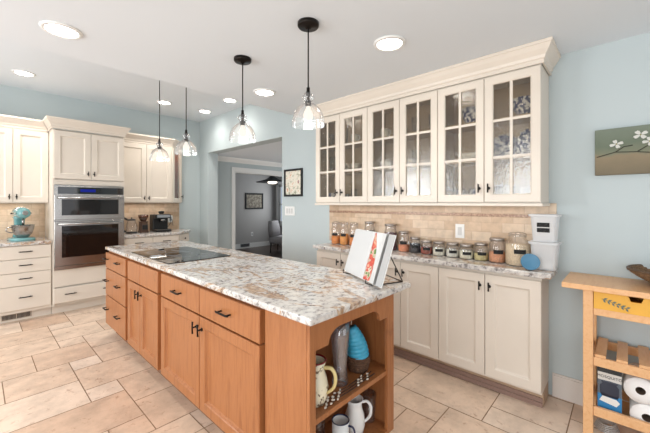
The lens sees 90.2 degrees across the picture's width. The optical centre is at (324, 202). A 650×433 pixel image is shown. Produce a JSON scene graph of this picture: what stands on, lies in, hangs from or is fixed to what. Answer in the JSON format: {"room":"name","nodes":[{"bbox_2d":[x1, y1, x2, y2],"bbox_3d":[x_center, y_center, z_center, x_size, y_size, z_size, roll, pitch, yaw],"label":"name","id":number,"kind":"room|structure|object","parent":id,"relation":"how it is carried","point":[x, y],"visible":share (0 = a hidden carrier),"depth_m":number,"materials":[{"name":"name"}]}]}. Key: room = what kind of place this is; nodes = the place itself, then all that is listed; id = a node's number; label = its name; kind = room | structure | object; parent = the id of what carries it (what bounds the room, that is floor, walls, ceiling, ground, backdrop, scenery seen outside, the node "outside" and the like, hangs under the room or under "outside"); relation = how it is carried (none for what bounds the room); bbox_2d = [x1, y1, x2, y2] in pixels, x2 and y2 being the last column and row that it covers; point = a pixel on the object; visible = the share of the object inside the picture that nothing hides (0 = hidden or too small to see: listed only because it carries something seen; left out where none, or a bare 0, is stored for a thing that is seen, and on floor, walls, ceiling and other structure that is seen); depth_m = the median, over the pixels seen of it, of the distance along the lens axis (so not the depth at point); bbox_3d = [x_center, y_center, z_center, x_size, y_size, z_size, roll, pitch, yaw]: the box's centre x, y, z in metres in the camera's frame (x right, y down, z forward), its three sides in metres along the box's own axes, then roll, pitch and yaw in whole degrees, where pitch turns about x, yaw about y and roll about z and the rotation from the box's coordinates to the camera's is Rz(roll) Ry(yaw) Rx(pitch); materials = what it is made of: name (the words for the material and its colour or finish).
{"room":"kitchen","nodes":[
{"label":"kitchen","id":0,"kind":"room"},
{"bbox_2d":[0,39,248,121],"bbox_3d":[-3.036,-1.538,3.094,2.840,0.100,5.200,0,0,43],"label":"ceiling","id":1,"kind":"structure","parent":0,"point":[56,74],"depth_m":4.10,"materials":[{"name":"white paint"}]},
{"bbox_2d":[11,69,35,76],"bbox_3d":[-3.447,-1.482,3.709,0.210,0.012,0.210,0,0,43],"label":"recessed light","id":2,"kind":"object","parent":1,"relation":"in","point":[16,71],"visible":1,"depth_m":3.70,"materials":[{"name":"white"}]},
{"bbox_2d":[149,80,169,161],"bbox_3d":[-1.738,-0.967,3.403,0.191,1.042,0.191,0,0,43],"label":"pendant light","id":3,"kind":"object","parent":1,"relation":"hanging from","point":[159,154],"visible":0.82,"depth_m":3.40,"materials":[{"name":"glass"}]},
{"bbox_2d":[175,88,196,155],"bbox_3d":[-1.273,-0.967,2.971,0.191,1.042,0.191,0,0,43],"label":"pendant light","id":4,"kind":"object","parent":1,"relation":"hanging from","point":[186,140],"visible":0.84,"depth_m":2.97,"materials":[{"name":"glass"}]},
{"bbox_2d":[0,84,281,248],"bbox_3d":[-3.167,-0.058,5.127,0.120,2.860,8.000,0,0,43],"label":"wall","id":5,"kind":"structure","parent":0,"point":[14,101],"depth_m":5.49,"materials":[{"name":"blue paint"}]},
{"bbox_2d":[0,126,47,202],"bbox_3d":[-3.866,-0.457,4.002,0.382,0.913,0.659,0,0,43],"label":"upper cabinet","id":6,"kind":"object","parent":5,"relation":"attached to","point":[23,152],"visible":1,"depth_m":3.97,"materials":[{"name":"beige wood"}]},
{"bbox_2d":[0,203,178,238],"bbox_3d":[-3.486,0.230,4.687,0.012,0.455,2.720,0,0,43],"label":"backsplash","id":7,"kind":"structure","parent":5,"relation":"attached to","point":[133,210],"depth_m":4.36,"materials":[{"name":"tile"}]},
{"bbox_2d":[124,141,171,202],"bbox_3d":[-2.858,-0.457,5.087,0.382,0.913,0.758,0,0,43],"label":"upper cabinet","id":8,"kind":"object","parent":5,"relation":"attached to","point":[145,180],"visible":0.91,"depth_m":4.99,"materials":[{"name":"beige wood"}]},
{"bbox_2d":[124,132,183,150],"bbox_3d":[-2.639,-0.973,5.164,0.305,0.130,1.135,0,0,25],"label":"crown molding","id":9,"kind":"structure","parent":8,"relation":"attached to","point":[129,137],"depth_m":5.01,"materials":[{"name":"wood"}]},
{"bbox_2d":[171,147,182,202],"bbox_3d":[-2.519,-0.457,5.480,0.342,0.913,0.273,0,0,43],"label":"upper cabinet","id":10,"kind":"object","parent":5,"relation":"attached to","point":[177,196],"visible":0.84,"depth_m":5.57,"materials":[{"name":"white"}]},
{"bbox_2d":[232,167,281,249],"bbox_3d":[-1.243,0.327,7.182,0.140,2.090,1.920,0,0,43],"label":"door frame","id":11,"kind":"structure","parent":5,"relation":"attached to","point":[234,169],"depth_m":6.50,"materials":[{"name":"white"}]},
{"bbox_2d":[218,141,281,162],"bbox_3d":[-0.354,-0.948,6.192,2.550,0.100,2.610,0,0,43],"label":"ceiling","id":12,"kind":"structure","parent":0,"point":[271,152],"depth_m":5.88,"materials":[{"name":"white paint"}]},
{"bbox_2d":[235,173,281,244],"bbox_3d":[-2.227,0.122,8.158,2.870,2.500,4.760,0,0,43],"label":"wall","id":13,"kind":"structure","parent":0,"point":[247,221],"depth_m":10.09,"materials":[{"name":"grey"}]},
{"bbox_2d":[245,193,262,208],"bbox_3d":[-2.200,-0.058,10.098,0.025,0.500,0.660,0,0,43],"label":"framed picture","id":14,"kind":"object","parent":13,"relation":"attached to","point":[252,200],"visible":1,"depth_m":10.08,"materials":[{"name":"black"}]},
{"bbox_2d":[247,195,261,207],"bbox_3d":[-2.205,-0.058,10.103,0.006,0.410,0.570,0,0,43],"label":"print","id":15,"kind":"object","parent":14,"relation":"attached to","point":[253,201],"depth_m":10.11},
{"bbox_2d":[235,241,274,248],"bbox_3d":[-3.185,1.302,9.048,0.015,0.140,4.520,0,0,43],"label":"baseboard","id":16,"kind":"structure","parent":13,"relation":"attached to","point":[264,243],"depth_m":10.14,"materials":[{"name":"white"}]},
{"bbox_2d":[276,183,281,225],"bbox_3d":[-0.990,0.037,10.114,1.620,1.390,0.110,0,0,43],"label":"window","id":17,"kind":"structure","parent":13,"relation":"in","point":[277,184],"depth_m":10.59,"materials":[{"name":"white"}]},
{"bbox_2d":[0,245,643,432],"bbox_3d":[-0.603,1.397,3.700,11.320,0.050,9.400,0,0,43],"label":"floor","id":18,"kind":"structure","parent":0,"point":[67,371],"depth_m":2.30,"materials":[{"name":"brown tile"}]},
{"bbox_2d":[0,243,51,323],"bbox_3d":[-3.709,0.932,3.970,0.655,0.878,0.488,0,0,43],"label":"base cabinet","id":19,"kind":"object","parent":18,"relation":"on","point":[25,270],"visible":1,"depth_m":3.78,"materials":[{"name":"beige wood"}]},
{"bbox_2d":[1,311,31,321],"bbox_3d":[-3.588,1.315,3.771,0.008,0.065,0.260,0,0,43],"label":"floor register","id":20,"kind":"object","parent":19,"relation":"attached to","point":[27,313],"visible":0.99,"depth_m":3.77,"materials":[{"name":"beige metal"}]},
{"bbox_2d":[45,128,123,313],"bbox_3d":[-3.264,0.232,4.419,0.695,2.279,0.766,0,0,43],"label":"tall cabinet","id":21,"kind":"object","parent":18,"relation":"on","point":[74,157],"visible":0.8,"depth_m":4.14,"materials":[{"name":"beige wood"}]},
{"bbox_2d":[0,114,130,137],"bbox_3d":[-3.718,-0.976,3.925,0.706,0.135,2.240,0,0,43],"label":"crown molding","id":22,"kind":"structure","parent":21,"relation":"on","point":[50,122],"depth_m":4.04,"materials":[{"name":"wood"}]},
{"bbox_2d":[54,185,123,270],"bbox_3d":[-3.226,0.299,4.382,0.687,1.045,0.744,0,0,43],"label":"wall oven","id":23,"kind":"object","parent":21,"relation":"in","point":[87,219],"visible":0.94,"depth_m":4.13,"materials":[{"name":"silver metal"}]},
{"bbox_2d":[124,235,178,244],"bbox_3d":[-2.758,0.932,4.994,0.655,0.878,0.758,0,0,43],"label":"base cabinet","id":24,"kind":"object","parent":18,"relation":"on","point":[137,240],"visible":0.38,"depth_m":4.77,"materials":[{"name":"beige wood"}]},
{"bbox_2d":[124,229,189,237],"bbox_3d":[-2.654,0.472,5.111,0.626,0.037,1.066,0,0,43],"label":"countertop","id":25,"kind":"structure","parent":24,"relation":"on","point":[174,231],"depth_m":4.87,"materials":[{"name":"stone"}]},
{"bbox_2d":[138,215,148,232],"bbox_3d":[-2.800,0.316,4.997,0.155,0.276,0.140,0,0,43],"label":"coffee grinder","id":26,"kind":"object","parent":25,"relation":"on","point":[143,224],"visible":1,"depth_m":4.96,"materials":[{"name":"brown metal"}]},
{"bbox_2d":[150,211,172,231],"bbox_3d":[-2.601,0.291,5.192,0.341,0.325,0.275,0,0,43],"label":"coffee maker","id":27,"kind":"object","parent":25,"relation":"on","point":[158,222],"visible":1,"depth_m":5.14,"materials":[{"name":"black plastic"}]},
{"bbox_2d":[102,251,393,432],"bbox_3d":[-0.965,0.929,2.583,3.020,0.883,0.718,0,0,43],"label":"kitchen island","id":28,"kind":"object","parent":18,"relation":"on","point":[246,367],"visible":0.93,"depth_m":1.80,"materials":[{"name":"brown wood"}]},
{"bbox_2d":[105,240,410,325],"bbox_3d":[-0.904,0.470,2.617,3.082,0.032,0.827,0,0,43],"label":"island countertop","id":29,"kind":"structure","parent":28,"relation":"on","point":[304,293],"depth_m":1.85,"materials":[{"name":"stone"}]},
{"bbox_2d":[132,246,230,263],"bbox_3d":[-1.290,0.450,2.868,0.845,0.008,0.515,0,0,43],"label":"cooktop","id":30,"kind":"object","parent":29,"relation":"in","point":[177,254],"visible":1,"depth_m":2.81,"materials":[{"name":"black glass"}]},
{"bbox_2d":[344,229,395,287],"bbox_3d":[0.231,0.303,1.923,0.146,0.288,0.474,0,0,-20],"label":"cookbook","id":31,"kind":"object","parent":29,"relation":"on","point":[370,252],"visible":0.99,"depth_m":1.85,"materials":[{"name":"white"}]},
{"bbox_2d":[363,233,376,280],"bbox_3d":[0.267,0.304,1.849,0.095,0.264,0.082,0,0,-20],"label":"photo","id":32,"kind":"object","parent":31,"relation":"attached to","point":[371,258],"depth_m":1.84},
{"bbox_2d":[343,257,402,285],"bbox_3d":[0.283,0.329,1.943,0.251,0.249,0.340,0,0,-20],"label":"book stand","id":33,"kind":"object","parent":29,"relation":"on","point":[390,257],"visible":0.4,"depth_m":1.84,"materials":[{"name":"brown metal"}]},
{"bbox_2d":[316,419,324,432],"bbox_3d":[-0.041,1.139,1.704,0.088,0.210,0.088,0,0,43],"label":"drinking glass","id":34,"kind":"object","parent":28,"relation":"on","point":[320,428],"visible":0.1,"depth_m":1.67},
{"bbox_2d":[316,354,336,407],"bbox_3d":[-0.037,0.818,1.481,0.126,0.199,0.155,0,0,-36],"label":"pitcher","id":35,"kind":"object","parent":28,"relation":"on","point":[322,391],"visible":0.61,"depth_m":1.45,"materials":[{"name":"beige ceramic"}]},
{"bbox_2d":[331,321,349,386],"bbox_3d":[0.077,0.757,1.655,0.105,0.319,0.105,0,0,43],"label":"glass vase","id":36,"kind":"object","parent":28,"relation":"on","point":[345,328],"visible":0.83,"depth_m":1.63,"materials":[{"name":"glass"}]},
{"bbox_2d":[331,414,355,432],"bbox_3d":[0.085,1.167,1.624,0.091,0.154,0.115,0,0,-33],"label":"enamel mug","id":37,"kind":"object","parent":28,"relation":"on","point":[340,422],"visible":1,"depth_m":1.62,"materials":[{"name":"metal"}]},
{"bbox_2d":[324,373,374,408],"bbox_3d":[0.130,0.909,1.584,0.022,0.012,0.403,0,0,43],"label":"twig","id":38,"kind":"object","parent":28,"relation":"on","point":[367,378],"visible":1,"depth_m":1.56,"materials":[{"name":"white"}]},
{"bbox_2d":[316,355,386,424],"bbox_3d":[0.053,0.930,1.677,0.284,0.024,0.619,0,0,43],"label":"shelf","id":39,"kind":"object","parent":28,"relation":"attached to","point":[377,366],"depth_m":1.67,"materials":[{"name":"brown wood"}]},
{"bbox_2d":[325,408,384,432],"bbox_3d":[0.048,1.254,1.682,0.269,0.020,0.619,0,0,43],"label":"shelf","id":40,"kind":"object","parent":28,"relation":"attached to","point":[378,426],"depth_m":1.82,"materials":[{"name":"brown wood"}]},
{"bbox_2d":[347,324,369,373],"bbox_3d":[0.175,0.789,1.784,0.131,0.255,0.150,0,0,43],"label":"ribbed vase","id":41,"kind":"object","parent":28,"relation":"on","point":[358,361],"visible":0.83,"depth_m":1.73,"materials":[{"name":"blue ceramic"}]},
{"bbox_2d":[345,395,371,432],"bbox_3d":[0.176,1.153,1.767,0.140,0.182,0.109,0,0,-24],"label":"pitcher","id":42,"kind":"object","parent":28,"relation":"on","point":[354,411],"visible":0.79,"depth_m":1.73,"materials":[{"name":"white ceramic"}]},
{"bbox_2d":[362,389,375,422],"bbox_3d":[0.254,1.166,1.860,0.077,0.155,0.077,0,0,43],"label":"glass vase","id":43,"kind":"object","parent":28,"relation":"on","point":[368,394],"visible":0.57,"depth_m":1.84,"materials":[{"name":"glass"}]},
{"bbox_2d":[268,221,281,252],"bbox_3d":[-1.218,0.943,9.145,0.640,0.861,0.620,0,0,14],"label":"dining chair","id":44,"kind":"object","parent":18,"relation":"on","point":[275,236],"visible":0.63,"depth_m":8.94,"materials":[{"name":"grey fabric"}]},
{"bbox_2d":[317,249,351,324],"bbox_3d":[0.242,0.932,3.377,0.677,0.878,0.316,0,0,43],"label":"base cabinet","id":45,"kind":"object","parent":18,"relation":"on","point":[327,258],"visible":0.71,"depth_m":3.37,"materials":[{"name":"beige wood"}]},
{"bbox_2d":[385,258,441,362],"bbox_3d":[0.741,0.932,2.914,0.679,0.878,0.316,0,0,43],"label":"base cabinet","id":46,"kind":"object","parent":18,"relation":"on","point":[416,308],"visible":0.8,"depth_m":2.72,"materials":[{"name":"beige wood"}]},
{"bbox_2d":[394,347,542,407],"bbox_3d":[0.706,1.342,2.868,2.050,0.060,0.014,0,0,43],"label":"trim","id":47,"kind":"structure","parent":18,"relation":"on","point":[517,394],"depth_m":2.47,"materials":[{"name":"brown"}]},
{"bbox_2d":[439,265,548,406],"bbox_3d":[1.245,0.932,2.445,0.692,0.878,0.316,0,0,43],"label":"base cabinet","id":48,"kind":"object","parent":18,"relation":"on","point":[493,326],"visible":0.98,"depth_m":2.31,"materials":[{"name":"beige wood"}]},
{"bbox_2d":[313,242,557,279],"bbox_3d":[0.756,0.472,2.907,2.150,0.037,0.308,0,0,43],"label":"countertop","id":49,"kind":"structure","parent":48,"relation":"on","point":[473,264],"depth_m":2.49,"materials":[{"name":"stone"}]},
{"bbox_2d":[340,222,348,244],"bbox_3d":[0.210,0.328,3.531,0.102,0.250,0.108,0,0,43],"label":"storage jar","id":50,"kind":"object","parent":49,"relation":"on","point":[341,223],"visible":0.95,"depth_m":3.54,"materials":[{"name":"clear glass"}]},
{"bbox_2d":[340,233,348,244],"bbox_3d":[0.211,0.391,3.532,0.095,0.117,0.095,0,0,43],"label":"contents","id":51,"kind":"object","parent":50,"relation":"in","point":[343,240],"visible":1,"depth_m":3.49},
{"bbox_2d":[398,231,409,251],"bbox_3d":[0.739,0.358,3.038,0.105,0.190,0.106,0,0,43],"label":"storage jar","id":52,"kind":"object","parent":49,"relation":"on","point":[400,232],"visible":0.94,"depth_m":3.02,"materials":[{"name":"clear glass"}]},
{"bbox_2d":[446,242,458,257],"bbox_3d":[1.074,0.393,2.726,0.107,0.120,0.109,0,0,43],"label":"storage jar","id":53,"kind":"object","parent":49,"relation":"on","point":[448,243],"visible":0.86,"depth_m":2.69,"materials":[{"name":"clear glass"}]},
{"bbox_2d":[459,243,473,259],"bbox_3d":[1.155,0.394,2.646,0.113,0.118,0.115,0,0,43],"label":"storage jar","id":54,"kind":"object","parent":49,"relation":"on","point":[466,245],"visible":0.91,"depth_m":2.61,"materials":[{"name":"clear glass"}]},
{"bbox_2d":[459,250,473,258],"bbox_3d":[1.156,0.417,2.647,0.106,0.066,0.106,0,0,43],"label":"contents","id":55,"kind":"object","parent":54,"relation":"in","point":[461,255],"visible":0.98,"depth_m":2.61,"materials":[{"name":"food"}]},
{"bbox_2d":[474,242,488,260],"bbox_3d":[1.239,0.384,2.572,0.107,0.138,0.109,0,0,43],"label":"storage jar","id":56,"kind":"object","parent":49,"relation":"on","point":[476,244],"visible":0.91,"depth_m":2.55,"materials":[{"name":"clear glass"}]},
{"bbox_2d":[489,237,504,262],"bbox_3d":[1.322,0.360,2.488,0.118,0.186,0.120,0,0,43],"label":"storage jar","id":57,"kind":"object","parent":49,"relation":"on","point":[491,239],"visible":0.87,"depth_m":2.45,"materials":[{"name":"clear glass"}]},
{"bbox_2d":[489,251,504,262],"bbox_3d":[1.323,0.411,2.488,0.111,0.077,0.111,0,0,43],"label":"contents","id":58,"kind":"object","parent":57,"relation":"in","point":[498,258],"visible":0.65,"depth_m":2.44,"materials":[{"name":"food"}]},
{"bbox_2d":[505,232,530,266],"bbox_3d":[1.410,0.332,2.374,0.161,0.243,0.163,0,0,43],"label":"storage jar","id":59,"kind":"object","parent":49,"relation":"on","point":[524,235],"visible":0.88,"depth_m":2.35,"materials":[{"name":"clear glass"}]},
{"bbox_2d":[505,243,529,265],"bbox_3d":[1.411,0.374,2.375,0.154,0.152,0.154,0,0,43],"label":"contents","id":60,"kind":"object","parent":59,"relation":"in","point":[511,258],"visible":0.79,"depth_m":2.33,"materials":[{"name":"food"}]},
{"bbox_2d":[520,254,539,269],"bbox_3d":[1.380,0.396,2.179,0.112,0.108,0.061,0,0,26],"label":"lid","id":61,"kind":"object","parent":49,"relation":"on","point":[528,261],"visible":1,"depth_m":2.18,"materials":[{"name":"blue plastic"}]},
{"bbox_2d":[528,240,561,270],"bbox_3d":[1.515,0.359,2.230,0.176,0.187,0.180,0,0,43],"label":"tub","id":62,"kind":"object","parent":49,"relation":"on","point":[548,253],"visible":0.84,"depth_m":2.17,"materials":[{"name":"plastic"}]},
{"bbox_2d":[528,214,561,242],"bbox_3d":[1.515,0.171,2.230,0.176,0.187,0.180,0,0,43],"label":"tub","id":63,"kind":"object","parent":62,"relation":"on","point":[545,227],"visible":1,"depth_m":2.17,"materials":[{"name":"plastic"}]},
{"bbox_2d":[562,272,649,432],"bbox_3d":[1.928,0.923,1.755,1.005,0.898,0.396,0,0,43],"label":"kitchen cart","id":64,"kind":"object","parent":18,"relation":"on","point":[627,299],"visible":1,"depth_m":1.87,"materials":[{"name":"brown wood"}]},
{"bbox_2d":[597,366,621,413],"bbox_3d":[1.680,1.090,1.911,0.108,0.285,0.133,0,0,43],"label":"appliance box","id":65,"kind":"object","parent":64,"relation":"on","point":[609,381],"visible":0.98,"depth_m":1.86,"materials":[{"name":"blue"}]},
{"bbox_2d":[600,379,618,399],"bbox_3d":[1.636,1.071,1.863,0.084,0.092,0.004,0,0,43],"label":"picture","id":66,"kind":"object","parent":65,"relation":"attached to","point":[609,388],"depth_m":1.86,"materials":[{"name":"grey"}]},
{"bbox_2d":[626,264,649,281],"bbox_3d":[1.961,0.425,1.809,0.410,0.094,0.410,0,0,-21],"label":"woven bowl","id":67,"kind":"object","parent":64,"relation":"on","point":[639,270],"visible":0.99,"depth_m":1.87,"materials":[{"name":"wicker"}]},
{"bbox_2d":[629,397,649,422],"bbox_3d":[1.821,1.163,1.837,0.137,0.137,0.230,0,0,43],"label":"paper roll","id":68,"kind":"object","parent":64,"relation":"on","point":[639,411],"visible":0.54,"depth_m":1.78,"materials":[{"name":"white"}]},
{"bbox_2d":[624,363,649,404],"bbox_3d":[1.802,1.027,1.854,0.137,0.137,0.230,0,0,43],"label":"paper roll","id":69,"kind":"object","parent":68,"relation":"on","point":[636,388],"visible":0.75,"depth_m":1.78,"materials":[{"name":"white"}]},
{"bbox_2d":[594,417,619,432],"bbox_3d":[1.708,1.345,1.964,0.119,0.050,0.122,0,0,43],"label":"coil","id":70,"kind":"object","parent":18,"relation":"on","point":[597,423],"visible":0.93,"depth_m":1.96,"materials":[{"name":"metal"}]},
{"bbox_3d":[-4.134,0.932,3.513,0.655,0.878,0.758,0,0,43],"label":"cabinet","id":71,"kind":"object","parent":18,"relation":"on","visible":0},
{"bbox_2d":[0,237,51,246],"bbox_3d":[-3.977,0.472,3.687,0.626,0.037,1.267,0,0,43],"label":"countertop","id":72,"kind":"structure","parent":71,"relation":"on","point":[39,240],"depth_m":3.82,"materials":[{"name":"stone"}]},
{"bbox_2d":[5,207,35,241],"bbox_3d":[-3.732,0.251,3.949,0.370,0.405,0.275,0,0,35],"label":"stand mixer","id":73,"kind":"object","parent":72,"relation":"on","point":[21,231],"visible":1,"depth_m":3.88,"materials":[{"name":"teal metal"}]},
{"bbox_2d":[5,224,34,237],"bbox_3d":[-3.673,0.342,3.908,0.220,0.150,0.264,0,0,43],"label":"bowl","id":74,"kind":"object","parent":73,"relation":"on","point":[19,230],"depth_m":3.87,"materials":[{"name":"silver metal"}]},
{"bbox_2d":[0,0,649,117],"bbox_3d":[0.059,-1.266,0.218,5.610,0.445,5.200,0,0,43],"label":"ceiling","id":75,"kind":"structure","parent":0,"point":[192,44],"depth_m":1.98,"materials":[{"name":"white paint"}]},
{"bbox_2d":[39,20,82,39],"bbox_3d":[-1.586,-1.037,1.951,0.210,0.012,0.210,0,0,43],"label":"recessed light","id":76,"kind":"object","parent":75,"relation":"in","point":[59,29],"visible":1,"depth_m":1.94,"materials":[{"name":"white"}]},
{"bbox_2d":[229,55,255,142],"bbox_3d":[-0.595,-0.745,2.341,0.191,0.597,0.191,0,0,43],"label":"pendant light","id":77,"kind":"object","parent":75,"relation":"hanging from","point":[242,60],"visible":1,"depth_m":2.34,"materials":[{"name":"glass"}]},
{"bbox_2d":[253,88,275,95],"bbox_3d":[-0.568,-1.037,3.046,0.210,0.012,0.210,0,0,43],"label":"recessed light","id":78,"kind":"object","parent":75,"relation":"in","point":[260,91],"visible":1,"depth_m":3.03,"materials":[{"name":"white"}]},
{"bbox_2d":[292,17,324,128],"bbox_3d":[-0.097,-0.745,1.879,0.191,0.597,0.191,0,0,43],"label":"pendant light","id":79,"kind":"object","parent":75,"relation":"hanging from","point":[305,24],"visible":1,"depth_m":1.87,"materials":[{"name":"glass"}]},
{"bbox_2d":[305,87,310,105],"bbox_3d":[-0.097,-0.618,1.879,0.036,0.107,0.036,0,0,43],"label":"socket","id":80,"kind":"object","parent":79,"relation":"attached to","point":[308,102],"depth_m":1.87,"materials":[{"name":"brown metal"}]},
{"bbox_2d":[373,35,405,50],"bbox_3d":[0.421,-1.037,2.113,0.210,0.012,0.210,0,0,43],"label":"recessed light","id":81,"kind":"object","parent":75,"relation":"in","point":[388,42],"visible":1,"depth_m":2.10,"materials":[{"name":"white"}]},
{"bbox_2d":[200,32,649,394],"bbox_3d":[0.854,-0.058,3.159,8.450,2.860,0.190,0,0,43],"label":"wall","id":82,"kind":"structure","parent":0,"point":[604,223],"depth_m":2.22,"materials":[{"name":"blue paint"}]},
{"bbox_2d":[285,206,294,215],"bbox_3d":[-0.464,0.104,4.246,0.190,0.118,0.010,0,0,43],"label":"light switch","id":83,"kind":"object","parent":82,"relation":"attached to","point":[289,210],"visible":1,"depth_m":4.23,"materials":[{"name":"white"}]},
{"bbox_2d":[284,168,302,196],"bbox_3d":[-0.413,-0.263,4.190,0.350,0.356,0.020,0,0,43],"label":"framed print","id":84,"kind":"object","parent":82,"relation":"attached to","point":[293,178],"visible":1,"depth_m":4.19,"materials":[{"name":"black"}]},
{"bbox_2d":[316,106,368,202],"bbox_3d":[0.237,-0.457,3.372,0.677,0.913,0.332,0,0,43],"label":"upper cabinet","id":85,"kind":"object","parent":82,"relation":"attached to","point":[340,181],"visible":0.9,"depth_m":3.39,"materials":[{"name":"beige wood"}]},
{"bbox_2d":[321,140,361,150],"bbox_3d":[0.262,-0.602,3.400,0.639,0.018,0.238,0,0,43],"label":"shelf","id":86,"kind":"object","parent":85,"relation":"attached to","point":[356,146],"depth_m":3.46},
{"bbox_2d":[321,170,361,175],"bbox_3d":[0.262,-0.317,3.400,0.639,0.018,0.238,0,0,43],"label":"shelf","id":87,"kind":"object","parent":85,"relation":"attached to","point":[349,173],"depth_m":3.46,"materials":[{"name":"wood"}]},
{"bbox_2d":[310,36,560,119],"bbox_3d":[0.735,-0.976,2.897,2.195,0.130,0.352,0,0,43],"label":"crown molding","id":88,"kind":"structure","parent":85,"relation":"on","point":[545,51],"depth_m":2.46,"materials":[{"name":"wood"}]},
{"bbox_2d":[367,89,438,202],"bbox_3d":[0.736,-0.457,2.908,0.679,0.913,0.332,0,0,43],"label":"upper cabinet","id":89,"kind":"object","parent":82,"relation":"attached to","point":[396,115],"visible":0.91,"depth_m":2.94,"materials":[{"name":"beige wood"}]},
{"bbox_2d":[374,129,430,143],"bbox_3d":[0.761,-0.602,2.936,0.641,0.018,0.238,0,0,43],"label":"shelf","id":90,"kind":"object","parent":89,"relation":"attached to","point":[426,136],"depth_m":2.98,"materials":[{"name":"wood"}]},
{"bbox_2d":[374,164,430,171],"bbox_3d":[0.761,-0.317,2.936,0.641,0.018,0.238,0,0,43],"label":"shelf","id":91,"kind":"object","parent":89,"relation":"attached to","point":[422,168],"depth_m":2.96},
{"bbox_2d":[413,180,421,194],"bbox_3d":[0.824,-0.111,2.886,0.080,0.180,0.080,0,0,43],"label":"tumbler","id":92,"kind":"object","parent":89,"relation":"in","point":[414,181],"visible":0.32,"depth_m":2.86,"materials":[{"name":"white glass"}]},
{"bbox_2d":[315,203,549,205],"bbox_3d":[0.747,0.011,2.910,2.077,0.021,0.291,0,0,43],"label":"rail","id":93,"kind":"object","parent":89,"relation":"attached to","point":[393,204],"visible":1,"depth_m":2.53,"materials":[{"name":"wood"}]},
{"bbox_2d":[329,210,530,217],"bbox_3d":[0.842,0.098,3.021,2.160,0.024,0.004,0,0,43],"label":"tile strip","id":94,"kind":"object","parent":82,"relation":"attached to","point":[330,211],"visible":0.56,"depth_m":2.85,"materials":[{"name":"tile"}]},
{"bbox_2d":[329,203,556,252],"bbox_3d":[0.847,0.217,3.027,2.160,0.430,0.012,0,0,43],"label":"backsplash","id":95,"kind":"structure","parent":82,"relation":"attached to","point":[430,227],"depth_m":2.83,"materials":[{"name":"tile"}]},
{"bbox_2d":[455,224,463,237],"bbox_3d":[1.140,0.237,2.740,0.075,0.118,0.010,0,0,43],"label":"light switch","id":96,"kind":"object","parent":95,"relation":"attached to","point":[459,228],"visible":1,"depth_m":2.74,"materials":[{"name":"white"}]},
{"bbox_2d":[438,64,548,202],"bbox_3d":[1.240,-0.457,2.440,0.692,0.913,0.332,0,0,43],"label":"upper cabinet","id":97,"kind":"object","parent":82,"relation":"attached to","point":[493,96],"visible":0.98,"depth_m":2.38,"materials":[{"name":"beige wood"}]},
{"bbox_2d":[456,152,475,158],"bbox_3d":[1.147,-0.356,2.572,0.200,0.060,0.200,0,0,43],"label":"bowl","id":98,"kind":"object","parent":97,"relation":"on","point":[471,154],"visible":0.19,"depth_m":2.50,"materials":[{"name":"white ceramic"}]},
{"bbox_2d":[462,106,475,122],"bbox_3d":[1.166,-0.676,2.555,0.170,0.130,0.170,0,0,43],"label":"bowl","id":99,"kind":"object","parent":97,"relation":"on","point":[468,113],"visible":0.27,"depth_m":2.50,"materials":[{"name":"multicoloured ceramic"}]},
{"bbox_2d":[446,113,529,133],"bbox_3d":[1.266,-0.602,2.467,0.654,0.018,0.238,0,0,43],"label":"shelf","id":100,"kind":"object","parent":97,"relation":"attached to","point":[522,122],"depth_m":2.48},
{"bbox_2d":[446,156,529,166],"bbox_3d":[1.266,-0.317,2.467,0.654,0.018,0.238,0,0,43],"label":"shelf","id":101,"kind":"object","parent":97,"relation":"attached to","point":[525,160],"depth_m":2.46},
{"bbox_2d":[494,134,515,155],"bbox_3d":[1.357,-0.426,2.467,0.200,0.196,0.050,0,0,43],"label":"plate","id":102,"kind":"object","parent":97,"relation":"on","point":[502,142],"visible":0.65,"depth_m":2.46,"materials":[{"name":"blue ceramic"}]},
{"bbox_2d":[494,186,516,193],"bbox_3d":[1.334,-0.070,2.398,0.150,0.100,0.150,0,0,43],"label":"bowl","id":103,"kind":"object","parent":97,"relation":"in","point":[500,189],"visible":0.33,"depth_m":2.34,"materials":[{"name":"white ceramic"}]},
{"bbox_2d":[513,129,529,153],"bbox_3d":[1.437,-0.426,2.303,0.171,0.200,0.171,0,0,43],"label":"ginger jar","id":104,"kind":"object","parent":97,"relation":"on","point":[521,145],"visible":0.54,"depth_m":2.26,"materials":[{"name":"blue ceramic"}]},
{"bbox_2d":[513,95,529,114],"bbox_3d":[1.426,-0.676,2.313,0.170,0.130,0.170,0,0,43],"label":"bowl","id":105,"kind":"object","parent":97,"relation":"on","point":[521,105],"visible":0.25,"depth_m":2.26,"materials":[{"name":"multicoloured ceramic"}]},
{"bbox_2d":[552,372,628,405],"bbox_3d":[1.649,1.290,2.281,6.090,0.165,0.014,0,0,43],"label":"baseboard","id":106,"kind":"structure","parent":82,"relation":"attached to","point":[566,388],"depth_m":2.24,"materials":[{"name":"beige"}]},
{"bbox_2d":[595,124,649,175],"bbox_3d":[2.030,-0.328,1.906,0.680,0.296,0.042,0,0,43],"label":"flower painting","id":107,"kind":"object","parent":82,"relation":"attached to","point":[623,150],"visible":1,"depth_m":2.03,"materials":[{"name":"fabric"}]},
{"bbox_3d":[-2.227,-1.088,8.158,2.630,0.080,4.520,0,0,43],"label":"ceiling","id":108,"kind":"structure","parent":0,"visible":0},
{"bbox_2d":[256,176,281,183],"bbox_3d":[-1.481,-0.790,9.130,0.920,0.515,0.920,0,0,43],"label":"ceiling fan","id":109,"kind":"object","parent":108,"relation":"hanging from","point":[272,179],"visible":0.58,"depth_m":9.02,"materials":[{"name":"black"}]},
{"bbox_3d":[-0.314,0.122,6.236,2.790,2.500,2.730,0,0,43],"label":"wall","id":110,"kind":"structure","parent":0,"visible":0},
{"bbox_2d":[218,156,281,167],"bbox_3d":[-1.259,-0.853,7.033,0.080,0.090,2.610,0,0,43],"label":"trim","id":111,"kind":"structure","parent":110,"relation":"attached to","point":[220,158],"depth_m":6.68,"materials":[{"name":"white"}]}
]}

